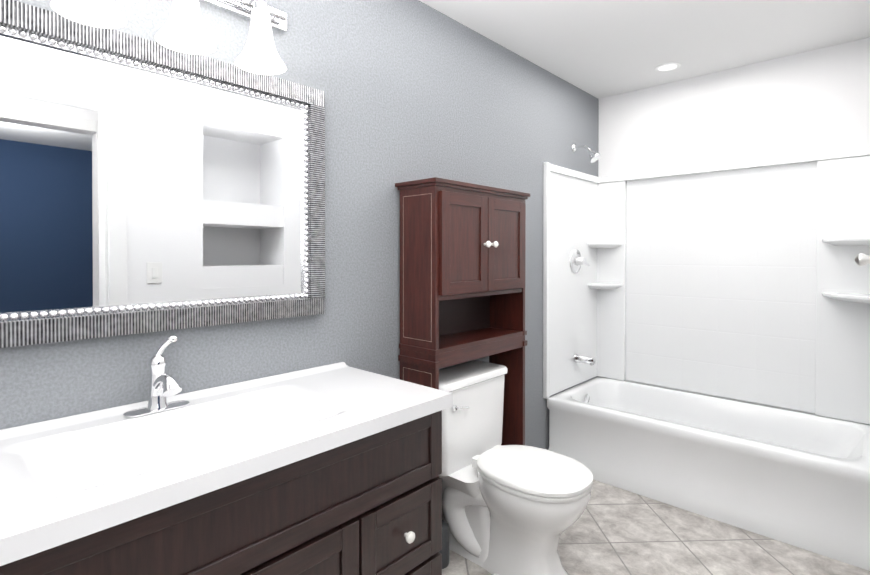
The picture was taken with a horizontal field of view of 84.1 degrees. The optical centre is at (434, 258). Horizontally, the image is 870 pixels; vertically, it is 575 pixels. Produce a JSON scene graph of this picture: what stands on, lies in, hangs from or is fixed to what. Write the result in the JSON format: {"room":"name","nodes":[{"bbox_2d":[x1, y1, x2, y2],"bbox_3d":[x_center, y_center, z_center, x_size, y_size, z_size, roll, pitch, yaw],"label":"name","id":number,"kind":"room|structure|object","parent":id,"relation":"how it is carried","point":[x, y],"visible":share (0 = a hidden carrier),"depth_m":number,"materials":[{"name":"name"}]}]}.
{"room":"bathroom","nodes":[
{"label":"bathroom","id":0,"kind":"room"},
{"bbox_2d":[0,0,598,449],"bbox_3d":[-0.136,0.063,2.194,0.120,2.440,4.040,0,1,43],"label":"wall","id":1,"kind":"structure","parent":0,"point":[416,90],"depth_m":1.95,"materials":[{"name":"grey paint"}]},
{"bbox_2d":[0,0,324,347],"bbox_3d":[-0.823,-0.199,1.329,0.039,0.808,1.200,0,1,43],"label":"mirror","id":2,"kind":"object","parent":1,"relation":"attached to","point":[146,185],"visible":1,"depth_m":1.34,"materials":[{"name":"silver glass"}]},
{"bbox_2d":[50,0,286,74],"bbox_3d":[-0.694,-0.716,1.349,0.199,0.250,0.710,0,1,43],"label":"sconce","id":3,"kind":"object","parent":1,"relation":"attached to","point":[182,29],"visible":1,"depth_m":1.38,"materials":[{"name":"white glass"}]},
{"bbox_2d":[572,144,600,162],"bbox_3d":[1.007,-0.700,3.195,0.186,0.145,0.080,0,1,43],"label":"shower head","id":4,"kind":"object","parent":1,"relation":"attached to","point":[594,156],"visible":1,"depth_m":3.17},
{"bbox_2d":[419,0,869,98],"bbox_3d":[0.477,-1.178,1.617,1.790,0.050,4.040,0,1,43],"label":"ceiling","id":5,"kind":"structure","parent":0,"point":[599,49],"depth_m":2.48,"materials":[{"name":"white paint"}]},
{"bbox_2d":[655,62,680,71],"bbox_3d":[1.414,-1.158,2.930,0.144,0.008,0.144,0,1,43],"label":"recessed light","id":6,"kind":"object","parent":5,"relation":"in","point":[668,66],"visible":1,"depth_m":2.92,"materials":[{"name":"white"}]},
{"bbox_2d":[442,479,869,574],"bbox_3d":[0.477,1.312,1.636,1.550,0.050,3.800,0,1,43],"label":"floor","id":7,"kind":"structure","parent":0,"point":[612,530],"depth_m":2.13,"materials":[{"name":"tile"}]},
{"bbox_2d":[0,335,452,574],"bbox_3d":[-0.562,0.754,1.232,0.563,1.072,1.210,0,1,43],"label":"bathroom vanity","id":8,"kind":"object","parent":7,"relation":"on","point":[333,469],"visible":1,"depth_m":1.15,"materials":[{"name":"brown wood"}]},
{"bbox_2d":[123,335,189,417],"bbox_3d":[-0.724,0.317,1.289,0.158,0.198,0.162,0,1,43],"label":"faucet","id":9,"kind":"object","parent":8,"relation":"on","point":[162,385],"depth_m":1.30,"materials":[{"name":"silver metal"}]},
{"bbox_2d":[439,520,448,568],"bbox_3d":[0.018,1.114,2.029,0.086,0.340,0.086,0,1,43],"label":"toilet brush","id":10,"kind":"object","parent":7,"relation":"on","point":[444,551],"visible":0.21,"depth_m":2.00,"materials":[{"name":"grey plastic"}]},
{"bbox_2d":[395,177,529,476],"bbox_3d":[0.163,0.481,2.227,0.266,1.603,0.696,0,1,43],"label":"etagere","id":11,"kind":"object","parent":7,"relation":"on","point":[462,272],"visible":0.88,"depth_m":2.08,"materials":[{"name":"brown wood"}]},
{"bbox_2d":[439,361,592,574],"bbox_3d":[0.307,0.902,2.042,0.715,0.764,0.492,0,1,43],"label":"toilet","id":12,"kind":"object","parent":7,"relation":"on","point":[513,509],"visible":0.92,"depth_m":1.99,"materials":[{"name":"white ceramic"}]},
{"bbox_2d":[547,376,869,570],"bbox_3d":[1.510,1.074,2.749,1.542,0.410,0.753,0,1,43],"label":"bathtub","id":13,"kind":"object","parent":7,"relation":"on","point":[799,479],"visible":0.94,"depth_m":2.48,"materials":[{"name":"white ceramic"}]},
{"bbox_2d":[598,37,869,413],"bbox_3d":[1.853,0.057,3.023,1.670,2.440,0.120,0,1,43],"label":"wall","id":14,"kind":"structure","parent":0,"point":[814,101],"depth_m":2.91,"materials":[{"name":"white paint"}]},
{"bbox_2d":[543,147,869,424],"bbox_3d":[1.501,0.140,2.732,1.550,1.452,0.787,0,1,43],"label":"shower surround","id":15,"kind":"structure","parent":14,"relation":"attached to","point":[748,280],"depth_m":2.97,"materials":[{"name":"white plastic"}]},
{"bbox_2d":[570,249,589,272],"bbox_3d":[0.973,0.020,3.236,0.062,0.164,0.169,0,1,43],"label":"shower valve","id":16,"kind":"object","parent":15,"relation":"attached to","point":[577,260],"visible":1,"depth_m":3.22,"materials":[{"name":"silver metal"}]},
{"bbox_2d":[573,354,595,364],"bbox_3d":[0.999,0.676,3.213,0.138,0.061,0.060,0,1,43],"label":"tub spout","id":17,"kind":"object","parent":15,"relation":"attached to","point":[584,359],"visible":1,"depth_m":3.20,"materials":[{"name":"silver metal"}]},
{"bbox_3d":[1.181,0.072,0.974,0.370,2.440,3.800,0,1,43],"label":"wall","id":18,"kind":"structure","parent":0,"visible":0},
{"bbox_2d":[855,253,869,265],"bbox_3d":[0.620,0.002,0.676,0.048,0.044,0.044,0,1,43],"label":"towel hook","id":19,"kind":"object","parent":18,"relation":"attached to","point":[861,259],"visible":1,"depth_m":0.68,"materials":[{"name":"silver metal"}]}
]}

